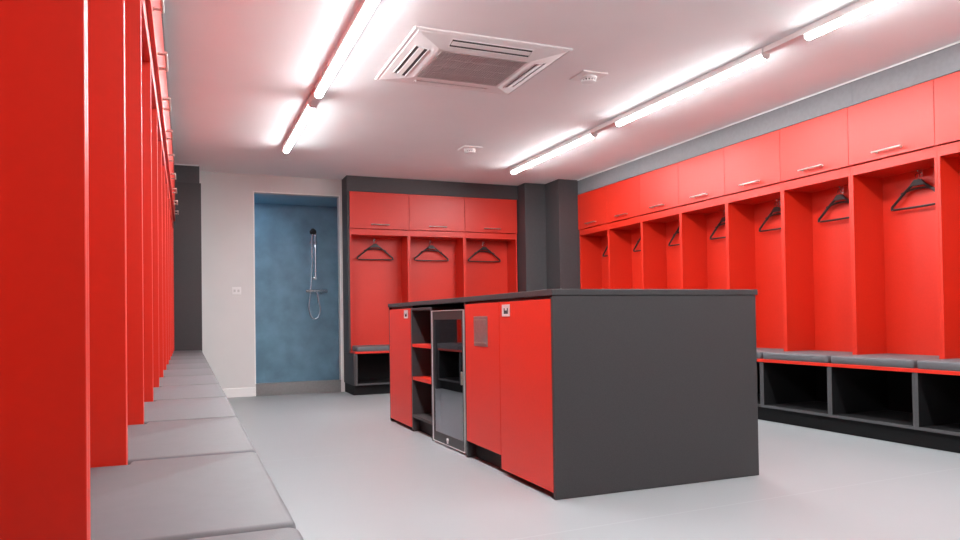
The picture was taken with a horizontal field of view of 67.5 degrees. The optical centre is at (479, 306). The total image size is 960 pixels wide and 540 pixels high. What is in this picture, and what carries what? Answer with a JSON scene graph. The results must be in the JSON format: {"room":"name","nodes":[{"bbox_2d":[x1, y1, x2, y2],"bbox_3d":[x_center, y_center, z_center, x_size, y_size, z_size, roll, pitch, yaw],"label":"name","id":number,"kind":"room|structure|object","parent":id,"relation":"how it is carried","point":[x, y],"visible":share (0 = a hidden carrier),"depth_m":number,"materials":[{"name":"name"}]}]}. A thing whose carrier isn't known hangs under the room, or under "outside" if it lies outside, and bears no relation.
{"room":"sports locker room","nodes":[
{"label":"sports locker room","id":0,"kind":"room"},
{"bbox_2d":[174,165,198,182],"bbox_3d":[-3.208,-0.230,7.473,0.555,2.447,0.298,0,-1,-22],"label":"wall","id":1,"kind":"structure","parent":0,"point":[187,174],"depth_m":7.41,"materials":[{"name":"grey paint"}]},
{"bbox_2d":[161,13,173,164],"bbox_3d":[-1.335,-1.476,2.548,0.316,0.174,10.243,0,-1,-22],"label":"trim","id":2,"kind":"structure","parent":1,"relation":"attached to","point":[161,13],"depth_m":4.46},
{"bbox_2d":[199,171,344,391],"bbox_3d":[-1.201,-0.242,8.509,5.057,2.448,0.100,0,-1,-22],"label":"wall","id":3,"kind":"structure","parent":0,"point":[226,198],"depth_m":7.85,"materials":[{"name":"white paint"}]},
{"bbox_2d":[232,287,240,294],"bbox_3d":[-2.658,-0.168,7.851,0.094,0.082,0.013,0,-1,-22],"label":"light switch","id":4,"kind":"object","parent":3,"relation":"attached to","point":[235,290],"visible":1,"depth_m":7.85,"materials":[{"name":"white plastic"}]},
{"bbox_2d":[223,387,255,397],"bbox_3d":[-2.719,0.943,7.800,0.552,0.100,0.016,0,-1,-22],"label":"baseboard","id":5,"kind":"structure","parent":3,"relation":"attached to","point":[231,392],"depth_m":7.83,"materials":[{"name":"white"}]},
{"bbox_2d":[253,191,341,383],"bbox_3d":[-2.047,-0.212,8.106,0.963,2.129,0.006,0,-1,-22],"label":"trim","id":6,"kind":"structure","parent":3,"relation":"attached to","point":[253,191],"depth_m":8.06,"materials":[{"name":"white"}]},
{"bbox_2d":[256,379,340,395],"bbox_3d":[-2.050,0.921,8.135,0.937,0.134,0.102,0,-1,-22],"label":"trim","id":7,"kind":"structure","parent":3,"relation":"attached to","point":[318,386],"depth_m":8.08,"materials":[{"name":"grey plastic"}]},
{"bbox_2d":[342,175,517,199],"bbox_3d":[-0.569,-1.387,8.588,2.113,0.174,0.278,0,-1,-22],"label":"trim","id":8,"kind":"structure","parent":3,"relation":"attached to","point":[349,183],"depth_m":8.42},
{"bbox_2d":[254,194,336,206],"bbox_3d":[-2.177,-1.294,8.608,2.200,0.080,0.774,0,-1,-22],"label":"ceiling","id":9,"kind":"structure","parent":0,"point":[258,198],"depth_m":8.53,"materials":[{"name":"blue paint"}]},
{"bbox_2d":[254,203,338,382],"bbox_3d":[-2.287,-0.121,8.900,2.200,2.252,0.100,0,-1,-22],"label":"wall","id":10,"kind":"structure","parent":0,"point":[292,346],"depth_m":8.85,"materials":[{"name":"blue plastic"}]},
{"bbox_2d":[305,228,327,319],"bbox_3d":[-2.015,-0.395,8.873,0.262,1.121,0.167,0,-1,-22],"label":"shower","id":11,"kind":"object","parent":10,"relation":"attached to","point":[312,231],"visible":1,"depth_m":8.87,"materials":[{"name":"silver metal"}]},
{"bbox_2d":[337,216,338,318],"bbox_3d":[-2.015,-0.136,8.235,2.000,2.252,0.010,0,-1,-22],"label":"wall","id":12,"kind":"structure","parent":0,"point":[337,216],"depth_m":8.39,"materials":[{"name":"paint"}]},
{"bbox_2d":[517,179,579,291],"bbox_3d":[0.922,-0.267,8.877,0.846,2.447,0.824,0,-1,-22],"label":"wall","id":13,"kind":"structure","parent":0,"point":[548,236],"depth_m":8.67,"materials":[{"name":"grey paint"}]},
{"bbox_2d":[577,41,959,180],"bbox_3d":[2.997,-1.597,4.052,0.006,0.009,9.728,0,-1,-22],"label":"trim","id":14,"kind":"structure","parent":13,"relation":"attached to","point":[958,41],"depth_m":5.45,"materials":[{"name":"white"}]},
{"bbox_2d":[578,43,959,194],"bbox_3d":[3.149,-1.516,4.107,0.314,0.174,9.739,0,-1,-22],"label":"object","id":15,"kind":"structure","parent":13,"relation":"attached to","point":[945,61],"depth_m":5.47,"materials":[{"name":"grey paint"}]},
{"bbox_2d":[163,0,959,185],"bbox_3d":[0.798,-1.627,3.590,5.257,0.100,10.775,0,-1,-22],"label":"ceiling","id":16,"kind":"structure","parent":0,"point":[241,74],"depth_m":4.86,"materials":[{"name":"white paint"}]},
{"bbox_2d":[282,100,315,152],"bbox_3d":[-1.512,-1.469,5.968,0.068,0.069,1.510,0,-1,-22],"label":"ceiling light","id":17,"kind":"object","parent":16,"relation":"attached to","point":[306,112],"visible":0.9,"depth_m":5.83,"materials":[{"name":"white plastic"}]},
{"bbox_2d":[308,90,322,106],"bbox_3d":[-1.180,-1.492,5.154,0.060,0.059,0.248,0,-1,-22],"label":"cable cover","id":18,"kind":"object","parent":16,"relation":"attached to","point":[313,101],"visible":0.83,"depth_m":5.14,"materials":[{"name":"white plastic"}]},
{"bbox_2d":[314,0,379,98],"bbox_3d":[-0.819,-1.507,4.270,0.068,0.069,1.660,0,-1,-22],"label":"ceiling light","id":19,"kind":"object","parent":16,"relation":"attached to","point":[363,12],"visible":1,"depth_m":4.09,"materials":[{"name":"white plastic"}]},
{"bbox_2d":[457,145,482,154],"bbox_3d":[-0.095,-1.482,6.866,0.190,0.054,0.190,0,-1,-22],"label":"smoke detector","id":20,"kind":"object","parent":16,"relation":"attached to","point":[469,150],"visible":1,"depth_m":6.83,"materials":[{"name":"white plastic"}]},
{"bbox_2d":[375,25,572,94],"bbox_3d":[-0.071,-1.522,4.593,0.994,0.050,0.924,0,-1,-22],"label":"air conditioner","id":21,"kind":"object","parent":16,"relation":"attached to","point":[427,56],"visible":1,"depth_m":4.43,"materials":[{"name":"white plastic"}]},
{"bbox_2d":[393,45,428,76],"bbox_3d":[-0.432,-1.512,4.445,0.081,0.019,0.500,0,-1,-22],"label":"outlet","id":22,"kind":"object","parent":21,"relation":"attached to","point":[412,58],"depth_m":4.42,"materials":[{"name":"white plastic"}]},
{"bbox_2d":[413,80,487,89],"bbox_3d":[-0.198,-1.508,4.903,0.520,0.017,0.081,0,-1,-22],"label":"outlet","id":23,"kind":"object","parent":21,"relation":"attached to","point":[416,81],"depth_m":4.89,"materials":[{"name":"white plastic"}]},
{"bbox_2d":[418,51,526,85],"bbox_3d":[-0.058,-1.501,4.560,0.554,0.005,0.480,0,-1,-22],"label":"grille","id":24,"kind":"object","parent":21,"relation":"attached to","point":[450,66],"depth_m":4.54,"materials":[{"name":"plastic"}]},
{"bbox_2d":[448,39,533,57],"bbox_3d":[0.069,-1.523,4.250,0.520,0.023,0.080,0,-1,-22],"label":"vent","id":25,"kind":"object","parent":21,"relation":"attached to","point":[479,46],"depth_m":4.25,"materials":[{"name":"white plastic"}]},
{"bbox_2d":[503,63,545,87],"bbox_3d":[0.289,-1.518,4.740,0.081,0.019,0.500,0,-1,-22],"label":"vent","id":26,"kind":"object","parent":21,"relation":"attached to","point":[533,68],"depth_m":4.72,"materials":[{"name":"white plastic"}]},
{"bbox_2d":[510,129,597,173],"bbox_3d":[0.675,-1.483,7.019,0.068,0.069,1.680,0,-1,-22],"label":"ceiling light","id":27,"kind":"object","parent":16,"relation":"attached to","point":[587,135],"visible":0.96,"depth_m":6.86,"materials":[{"name":"white plastic"}]},
{"bbox_2d":[569,70,607,84],"bbox_3d":[0.732,-1.528,4.847,0.190,0.054,0.190,0,-1,-22],"label":"smoke detector","id":28,"kind":"object","parent":16,"relation":"attached to","point":[587,77],"visible":1,"depth_m":4.81,"materials":[{"name":"white plastic"}]},
{"bbox_2d":[592,118,614,132],"bbox_3d":[1.062,-1.523,6.070,0.054,0.033,0.368,0,-1,-22],"label":"cable cover","id":29,"kind":"object","parent":16,"relation":"attached to","point":[610,123],"visible":0.8,"depth_m":6.06,"materials":[{"name":"white plastic"}]},
{"bbox_2d":[615,48,769,126],"bbox_3d":[1.440,-1.526,5.144,0.068,0.069,1.630,0,-1,-22],"label":"ceiling light","id":30,"kind":"object","parent":16,"relation":"attached to","point":[757,56],"visible":0.94,"depth_m":4.95,"materials":[{"name":"white plastic"}]},
{"bbox_2d":[763,29,802,53],"bbox_3d":[1.807,-1.564,4.247,0.054,0.033,0.308,0,-1,-22],"label":"cable cover","id":31,"kind":"object","parent":16,"relation":"attached to","point":[798,35],"visible":0.77,"depth_m":4.24,"materials":[{"name":"white plastic"}]},
{"bbox_2d":[803,0,895,40],"bbox_3d":[2.175,-1.566,3.344,0.068,0.069,1.640,0,-1,-22],"label":"ceiling light","id":32,"kind":"object","parent":16,"relation":"attached to","point":[860,8],"visible":1,"depth_m":3.85,"materials":[{"name":"white plastic"}]},
{"bbox_2d":[227,392,959,539],"bbox_3d":[0.851,0.919,3.511,5.257,0.100,10.695,0,-1,-22],"label":"floor","id":33,"kind":"structure","parent":0,"point":[337,462],"depth_m":3.38,"materials":[{"name":"grey concrete"}]},
{"bbox_2d":[173,182,201,350],"bbox_3d":[-3.140,-0.140,7.328,0.569,2.262,0.017,0,-1,-22],"label":"end panel","id":34,"kind":"object","parent":33,"relation":"on","point":[186,225],"visible":0.24,"depth_m":7.38,"materials":[{"name":"grey laminate"}]},
{"bbox_2d":[342,191,355,385],"bbox_3d":[-1.471,-0.212,8.061,0.026,2.164,0.521,0,-1,-22],"label":"end panel","id":35,"kind":"object","parent":33,"relation":"on","point":[349,358],"visible":1,"depth_m":8.09,"materials":[{"name":"grey laminate"}]},
{"bbox_2d":[345,383,389,394],"bbox_3d":[-0.501,0.917,8.459,2.088,0.108,0.470,0,-1,-22],"label":"plinth","id":36,"kind":"object","parent":33,"relation":"on","point":[384,388],"visible":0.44,"depth_m":7.93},
{"bbox_2d":[356,353,389,385],"bbox_3d":[-1.126,0.694,8.182,0.689,0.346,0.519,0,-1,-22],"label":"cubby","id":37,"kind":"object","parent":33,"relation":"on","point":[371,368],"visible":0.39,"depth_m":8.38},
{"bbox_2d":[389,306,463,426],"bbox_3d":[-0.093,0.460,5.785,1.147,0.920,0.589,0,-1,-22],"label":"base cabinet","id":38,"kind":"object","parent":33,"relation":"on","point":[399,317],"visible":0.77,"depth_m":5.53,"materials":[{"name":"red laminate"}]},
{"bbox_2d":[411,307,463,440],"bbox_3d":[-0.174,0.460,5.170,0.517,0.902,0.478,0,-1,-22],"label":"shelf unit","id":39,"kind":"object","parent":33,"relation":"on","point":[421,327],"visible":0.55,"depth_m":5.29,"materials":[{"name":"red laminate"}]},
{"bbox_2d":[431,309,465,452],"bbox_3d":[0.043,0.462,4.685,0.562,0.876,0.555,0,-1,-22],"label":"fridge","id":40,"kind":"object","parent":33,"relation":"on","point":[448,326],"visible":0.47,"depth_m":4.58,"materials":[{"name":"black glass"}]},
{"bbox_2d":[465,300,501,468],"bbox_3d":[0.536,0.425,4.238,1.152,0.920,0.498,0,-1,-22],"label":"base cabinet","id":41,"kind":"object","parent":33,"relation":"on","point":[482,332],"visible":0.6,"depth_m":4.00,"materials":[{"name":"red laminate"}]},
{"bbox_2d":[499,296,553,492],"bbox_3d":[0.743,0.414,3.738,1.147,0.920,0.579,0,-1,-22],"label":"base cabinet","id":42,"kind":"object","parent":33,"relation":"on","point":[524,323],"visible":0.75,"depth_m":3.49,"materials":[{"name":"red laminate"}]},
{"bbox_2d":[389,295,758,499],"bbox_3d":[0.340,0.437,4.770,1.173,0.920,2.838,0,-1,-22],"label":"kitchen island","id":43,"kind":"object","parent":33,"relation":"on","point":[649,391],"visible":0.78,"depth_m":3.44,"materials":[{"name":"grey laminate"}]},
{"bbox_2d":[388,289,757,306],"bbox_3d":[0.335,-0.038,4.782,1.189,0.028,2.852,0,-1,-22],"label":"island countertop","id":44,"kind":"structure","parent":43,"relation":"on","point":[459,301],"depth_m":3.54,"materials":[{"name":"grey laminate"}]},
{"bbox_2d":[757,362,761,406],"bbox_3d":[2.299,0.606,5.917,0.547,0.346,0.627,0,-1,-22],"label":"cubby","id":45,"kind":"object","parent":33,"relation":"on","point":[759,366],"visible":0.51,"depth_m":5.99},
{"bbox_2d":[761,362,829,416],"bbox_3d":[2.537,0.593,5.335,0.547,0.346,0.627,0,-1,-22],"label":"cubby","id":46,"kind":"object","parent":33,"relation":"on","point":[787,387],"visible":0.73,"depth_m":5.59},
{"bbox_2d":[758,407,959,452],"bbox_3d":[2.325,0.833,5.922,0.498,0.108,5.655,0,-1,-22],"label":"plinth","id":47,"kind":"object","parent":33,"relation":"on","point":[939,441],"visible":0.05,"depth_m":4.73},
{"bbox_2d":[829,367,915,429],"bbox_3d":[2.774,0.580,4.753,0.547,0.346,0.627,0,-1,-22],"label":"cubby","id":48,"kind":"object","parent":33,"relation":"on","point":[882,397],"visible":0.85,"depth_m":5.00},
{"bbox_2d":[915,373,959,435],"bbox_3d":[3.012,0.567,4.172,0.547,0.346,0.627,0,-1,-22],"label":"cubby","id":49,"kind":"object","parent":33,"relation":"on","point":[937,396],"visible":0.98,"depth_m":4.39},
{"bbox_3d":[1.349,0.659,8.243,0.547,0.346,0.627,0,-1,-22],"label":"cubby","id":50,"kind":"object","parent":33,"relation":"on","visible":0},
{"bbox_2d":[757,359,959,375],"bbox_3d":[2.294,0.422,5.918,0.553,0.023,5.655,0,-1,-22],"label":"board","id":51,"kind":"object","parent":50,"relation":"on","point":[915,370],"visible":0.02,"depth_m":4.66,"materials":[{"name":"red laminate"}]},
{"bbox_2d":[578,186,608,288],"bbox_3d":[1.423,-0.433,8.298,0.354,1.791,0.627,0,-1,-22],"label":"bay","id":52,"kind":"object","parent":51,"relation":"on","point":[592,205],"visible":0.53,"depth_m":8.53,"materials":[{"name":"red laminate"}]},
{"bbox_2d":[606,175,642,288],"bbox_3d":[1.660,-0.447,7.716,0.354,1.791,0.627,0,-1,-22],"label":"bay","id":53,"kind":"object","parent":51,"relation":"on","point":[622,197],"visible":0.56,"depth_m":7.94,"materials":[{"name":"red laminate"}]},
{"bbox_2d":[633,236,640,251],"bbox_3d":[1.773,-0.718,7.769,0.020,0.236,0.411,0,-1,-22],"label":"hanger","id":54,"kind":"object","parent":53,"relation":"hanging from","point":[638,241],"visible":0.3,"depth_m":7.88,"materials":[{"name":"black plastic"}]},
{"bbox_2d":[639,163,681,288],"bbox_3d":[1.898,-0.460,7.135,0.354,1.791,0.627,0,-1,-22],"label":"bay","id":55,"kind":"object","parent":51,"relation":"on","point":[659,189],"visible":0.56,"depth_m":7.34,"materials":[{"name":"red laminate"}]},
{"bbox_2d":[668,227,679,245],"bbox_3d":[2.011,-0.731,7.187,0.020,0.236,0.411,0,-1,-22],"label":"hanger","id":56,"kind":"object","parent":55,"relation":"hanging from","point":[677,230],"visible":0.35,"depth_m":7.28,"materials":[{"name":"black plastic"}]},
{"bbox_2d":[678,148,727,288],"bbox_3d":[2.135,-0.473,6.553,0.354,1.791,0.627,0,-1,-22],"label":"bay","id":57,"kind":"object","parent":51,"relation":"on","point":[701,178],"visible":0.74,"depth_m":6.74,"materials":[{"name":"red laminate"}]},
{"bbox_2d":[710,212,725,239],"bbox_3d":[2.248,-0.744,6.605,0.020,0.236,0.411,0,-1,-22],"label":"hanger","id":58,"kind":"object","parent":57,"relation":"hanging from","point":[722,218],"visible":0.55,"depth_m":6.67,"materials":[{"name":"black plastic"}]},
{"bbox_2d":[724,130,785,350],"bbox_3d":[2.373,-0.486,5.971,0.354,1.791,0.627,0,-1,-22],"label":"bay","id":59,"kind":"object","parent":51,"relation":"on","point":[753,184],"visible":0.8,"depth_m":6.14,"materials":[{"name":"red laminate"}]},
{"bbox_2d":[759,202,780,231],"bbox_3d":[2.486,-0.757,6.024,0.020,0.236,0.411,0,-1,-22],"label":"hanger","id":60,"kind":"object","parent":59,"relation":"hanging from","point":[775,209],"visible":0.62,"depth_m":6.07,"materials":[{"name":"black plastic"}]},
{"bbox_2d":[756,348,783,358],"bbox_3d":[2.288,0.384,5.917,0.536,0.052,0.606,0,-1,-22],"label":"seat cushion","id":61,"kind":"object","parent":51,"relation":"on","point":[760,351],"visible":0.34,"depth_m":5.73,"materials":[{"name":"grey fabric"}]},
{"bbox_2d":[763,350,852,362],"bbox_3d":[2.526,0.370,5.335,0.536,0.052,0.606,0,-1,-22],"label":"seat cushion","id":62,"kind":"object","parent":51,"relation":"on","point":[819,356],"visible":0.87,"depth_m":5.24,"materials":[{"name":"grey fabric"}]},
{"bbox_2d":[779,107,854,354],"bbox_3d":[2.610,-0.499,5.390,0.354,1.791,0.627,0,-1,-22],"label":"bay","id":63,"kind":"object","parent":51,"relation":"on","point":[814,153],"visible":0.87,"depth_m":5.57,"materials":[{"name":"red laminate"}]},
{"bbox_2d":[818,189,848,222],"bbox_3d":[2.724,-0.770,5.442,0.020,0.236,0.411,0,-1,-22],"label":"hanger","id":64,"kind":"object","parent":63,"relation":"hanging from","point":[840,196],"visible":0.77,"depth_m":5.46,"materials":[{"name":"black plastic"}]},
{"bbox_2d":[831,353,938,367],"bbox_3d":[2.763,0.357,4.754,0.536,0.052,0.606,0,-1,-22],"label":"seat cushion","id":65,"kind":"object","parent":51,"relation":"on","point":[886,359],"visible":0.88,"depth_m":4.66,"materials":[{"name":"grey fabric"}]},
{"bbox_2d":[848,80,941,358],"bbox_3d":[2.848,-0.512,4.808,0.354,1.791,0.627,0,-1,-22],"label":"bay","id":66,"kind":"object","parent":51,"relation":"on","point":[896,254],"visible":0.82,"depth_m":4.96,"materials":[{"name":"red laminate"}]},
{"bbox_2d":[890,173,934,210],"bbox_3d":[2.961,-0.783,4.861,0.020,0.236,0.411,0,-1,-22],"label":"hanger","id":67,"kind":"object","parent":66,"relation":"hanging from","point":[916,182],"visible":0.76,"depth_m":4.87,"materials":[{"name":"black plastic"}]},
{"bbox_2d":[917,358,959,370],"bbox_3d":[3.001,0.344,4.172,0.536,0.052,0.606,0,-1,-22],"label":"seat cushion","id":68,"kind":"object","parent":51,"relation":"on","point":[934,364],"visible":1,"depth_m":4.24,"materials":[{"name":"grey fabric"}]},
{"bbox_2d":[933,71,959,358],"bbox_3d":[3.085,-0.525,4.226,0.354,1.791,0.627,0,-1,-22],"label":"bay","id":69,"kind":"object","parent":51,"relation":"on","point":[947,87],"visible":0.87,"depth_m":4.46,"materials":[{"name":"red laminate"}]},
{"bbox_3d":[-2.056,0.650,4.666,0.549,0.346,0.627,0,-1,-22],"label":"cubby","id":70,"kind":"object","parent":33,"relation":"on","visible":0},
{"bbox_3d":[-1.700,0.445,3.797,0.555,0.023,7.540,0,-1,-22],"label":"board","id":71,"kind":"object","parent":70,"relation":"on","visible":0},
{"bbox_2d":[0,0,88,539],"bbox_3d":[-0.499,-0.533,0.576,0.356,1.791,0.627,0,-1,-22],"label":"partition","id":72,"kind":"object","parent":71,"relation":"on","point":[44,493],"visible":1,"depth_m":0.87,"materials":[{"name":"red laminate"}]},
{"bbox_2d":[86,0,126,539],"bbox_3d":[-0.737,-0.520,1.158,0.356,1.791,0.627,0,-1,-22],"label":"partition","id":73,"kind":"object","parent":71,"relation":"on","point":[105,55],"visible":0.15,"depth_m":1.46,"materials":[{"name":"red laminate"}]},
{"bbox_2d":[124,0,143,464],"bbox_3d":[-0.974,-0.507,1.739,0.356,1.791,0.627,0,-1,-22],"label":"bay","id":74,"kind":"object","parent":71,"relation":"on","point":[132,8],"visible":0.08,"depth_m":2.05,"materials":[{"name":"red laminate"}]},
{"bbox_2d":[141,0,164,401],"bbox_3d":[-1.212,-0.494,2.321,0.356,1.791,0.627,0,-1,-22],"label":"bay","id":75,"kind":"object","parent":71,"relation":"on","point":[148,8],"visible":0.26,"depth_m":2.63,"materials":[{"name":"red laminate"}]},
{"bbox_2d":[151,0,168,386],"bbox_3d":[-1.449,-0.481,2.903,0.356,1.791,0.627,0,-1,-22],"label":"bay","id":76,"kind":"object","parent":71,"relation":"on","point":[156,54],"visible":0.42,"depth_m":3.21,"materials":[{"name":"red laminate"}]},
{"bbox_2d":[157,11,170,376],"bbox_3d":[-1.687,-0.468,3.484,0.356,1.791,0.627,0,-1,-22],"label":"bay","id":77,"kind":"object","parent":71,"relation":"on","point":[161,98],"visible":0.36,"depth_m":3.79,"materials":[{"name":"red laminate"}]},
{"bbox_2d":[162,58,173,369],"bbox_3d":[-1.924,-0.455,4.066,0.356,1.791,0.627,0,-1,-22],"label":"bay","id":78,"kind":"object","parent":71,"relation":"on","point":[165,131],"visible":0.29,"depth_m":4.38,"materials":[{"name":"red laminate"}]},
{"bbox_2d":[165,91,174,363],"bbox_3d":[-2.162,-0.441,4.648,0.356,1.791,0.627,0,-1,-22],"label":"bay","id":79,"kind":"object","parent":71,"relation":"on","point":[167,157],"visible":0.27,"depth_m":4.96,"materials":[{"name":"red laminate"}]},
{"bbox_2d":[167,116,175,359],"bbox_3d":[-2.399,-0.428,5.229,0.356,1.791,0.627,0,-1,-22],"label":"bay","id":80,"kind":"object","parent":71,"relation":"on","point":[169,176],"visible":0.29,"depth_m":5.54,"materials":[{"name":"red laminate"}]},
{"bbox_2d":[169,140,176,355],"bbox_3d":[-2.637,-0.415,5.811,0.356,1.791,0.627,0,-1,-22],"label":"bay","id":81,"kind":"object","parent":71,"relation":"on","point":[171,192],"visible":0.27,"depth_m":6.12,"materials":[{"name":"red laminate"}]},
{"bbox_2d":[171,165,177,352],"bbox_3d":[-2.874,-0.402,6.393,0.356,1.791,0.627,0,-1,-22],"label":"bay","id":82,"kind":"object","parent":71,"relation":"on","point":[176,201],"visible":0.16,"depth_m":6.70,"materials":[{"name":"red laminate"}]},
{"bbox_2d":[172,179,178,350],"bbox_3d":[-3.112,-0.389,6.974,0.356,1.791,0.627,0,-1,-22],"label":"bay","id":83,"kind":"object","parent":71,"relation":"on","point":[177,211],"visible":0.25,"depth_m":7.28,"materials":[{"name":"red laminate"}]},
{"bbox_2d":[172,352,203,355],"bbox_3d":[-2.766,0.463,6.436,0.548,0.059,0.619,0,-1,-22],"label":"seat cushion","id":84,"kind":"object","parent":71,"relation":"on","point":[199,353],"visible":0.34,"depth_m":6.43,"materials":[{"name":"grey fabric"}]},
{"bbox_2d":[173,350,202,352],"bbox_3d":[-3.004,0.476,7.018,0.548,0.059,0.619,0,-1,-22],"label":"seat cushion","id":85,"kind":"object","parent":71,"relation":"on","point":[185,351],"visible":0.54,"depth_m":7.06,"materials":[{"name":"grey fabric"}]},
{"bbox_2d":[166,363,210,369],"bbox_3d":[-2.054,0.423,4.692,0.548,0.059,0.619,0,-1,-22],"label":"seat cushion","id":86,"kind":"object","parent":71,"relation":"on","point":[186,365],"visible":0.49,"depth_m":4.69,"materials":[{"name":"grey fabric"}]},
{"bbox_2d":[169,359,207,363],"bbox_3d":[-2.291,0.437,5.273,0.548,0.059,0.619,0,-1,-22],"label":"seat cushion","id":87,"kind":"object","parent":71,"relation":"on","point":[178,361],"visible":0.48,"depth_m":5.28,"materials":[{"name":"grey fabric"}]},
{"bbox_2d":[171,355,205,359],"bbox_3d":[-2.529,0.450,5.855,0.548,0.059,0.619,0,-1,-22],"label":"seat cushion","id":88,"kind":"object","parent":71,"relation":"on","point":[194,356],"visible":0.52,"depth_m":5.87,"materials":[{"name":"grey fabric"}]},
{"bbox_2d":[159,375,218,386],"bbox_3d":[-1.579,0.397,3.528,0.548,0.059,0.619,0,-1,-22],"label":"seat cushion","id":89,"kind":"object","parent":71,"relation":"on","point":[196,379],"visible":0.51,"depth_m":3.54,"materials":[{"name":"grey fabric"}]},
{"bbox_2d":[163,368,214,376],"bbox_3d":[-1.816,0.410,4.110,0.548,0.059,0.619,0,-1,-22],"label":"seat cushion","id":90,"kind":"object","parent":71,"relation":"on","point":[197,371],"visible":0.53,"depth_m":4.12,"materials":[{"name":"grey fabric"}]},
{"bbox_2d":[153,384,226,401],"bbox_3d":[-1.341,0.384,2.947,0.548,0.059,0.619,0,-1,-22],"label":"seat cushion","id":91,"kind":"object","parent":71,"relation":"on","point":[206,390],"visible":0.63,"depth_m":2.95,"materials":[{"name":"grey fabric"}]},
{"bbox_2d":[144,397,237,423],"bbox_3d":[-1.104,0.371,2.365,0.548,0.059,0.619,0,-1,-22],"label":"seat cushion","id":92,"kind":"object","parent":71,"relation":"on","point":[215,407],"visible":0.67,"depth_m":2.35,"materials":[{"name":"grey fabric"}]},
{"bbox_2d":[128,417,255,464],"bbox_3d":[-0.866,0.358,1.783,0.548,0.059,0.619,0,-1,-22],"label":"seat cushion","id":93,"kind":"object","parent":71,"relation":"on","point":[212,436],"visible":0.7,"depth_m":1.76,"materials":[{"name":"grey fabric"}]},
{"bbox_2d":[90,452,295,539],"bbox_3d":[-0.629,0.345,1.202,0.548,0.059,0.619,0,-1,-22],"label":"seat cushion","id":94,"kind":"object","parent":71,"relation":"on","point":[183,498],"visible":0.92,"depth_m":1.16,"materials":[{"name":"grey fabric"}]},
{"bbox_2d":[188,528,303,539],"bbox_3d":[-0.391,0.332,0.620,0.548,0.059,0.619,0,-1,-22],"label":"seat cushion","id":95,"kind":"object","parent":71,"relation":"on","point":[282,533],"visible":1,"depth_m":0.96,"materials":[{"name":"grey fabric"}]},
{"bbox_3d":[-0.487,0.689,8.443,0.689,0.346,0.519,0,-1,-22],"label":"cubby","id":96,"kind":"object","parent":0,"visible":0},
{"bbox_2d":[350,351,388,353],"bbox_3d":[-0.494,0.504,8.441,2.083,0.023,0.525,0,-1,-22],"label":"board","id":97,"kind":"object","parent":96,"relation":"on","point":[353,352],"visible":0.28,"depth_m":7.88,"materials":[{"name":"red laminate"}]},
{"bbox_2d":[352,344,388,351],"bbox_3d":[-1.126,0.471,8.178,0.668,0.052,0.508,0,-1,-22],"label":"seat cushion","id":98,"kind":"object","parent":97,"relation":"on","point":[358,348],"visible":0.45,"depth_m":7.91,"materials":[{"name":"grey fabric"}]},
{"bbox_2d":[349,191,409,350],"bbox_3d":[-1.179,-0.395,8.290,0.689,1.791,0.326,0,-1,-22],"label":"bay","id":99,"kind":"object","parent":97,"relation":"on","point":[383,218],"visible":0.79,"depth_m":8.37,"materials":[{"name":"red laminate"}]},
{"bbox_2d":[356,240,393,259],"bbox_3d":[-1.225,-0.653,8.399,0.443,0.236,0.020,0,-1,-22],"label":"hanger","id":100,"kind":"object","parent":99,"relation":"hanging from","point":[373,245],"visible":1,"depth_m":8.39,"materials":[{"name":"black plastic"}]},
{"bbox_2d":[409,194,464,301],"bbox_3d":[-0.539,-0.400,8.551,0.689,1.791,0.326,0,-1,-22],"label":"bay","id":101,"kind":"object","parent":97,"relation":"on","point":[439,221],"visible":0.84,"depth_m":8.61,"materials":[{"name":"red laminate"}]},
{"bbox_2d":[414,243,448,260],"bbox_3d":[-0.586,-0.658,8.660,0.443,0.236,0.020,0,-1,-22],"label":"hanger","id":102,"kind":"object","parent":101,"relation":"hanging from","point":[429,246],"visible":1,"depth_m":8.65,"materials":[{"name":"black plastic"}]},
{"bbox_2d":[464,197,517,296],"bbox_3d":[0.100,-0.406,8.812,0.689,1.791,0.326,0,-1,-22],"label":"bay","id":103,"kind":"object","parent":97,"relation":"on","point":[491,222],"visible":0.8,"depth_m":8.87,"materials":[{"name":"red laminate"}]},
{"bbox_2d":[468,243,500,261],"bbox_3d":[0.053,-0.663,8.921,0.443,0.236,0.020,0,-1,-22],"label":"hanger","id":104,"kind":"object","parent":103,"relation":"hanging from","point":[484,247],"visible":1,"depth_m":8.91,"materials":[{"name":"black plastic"}]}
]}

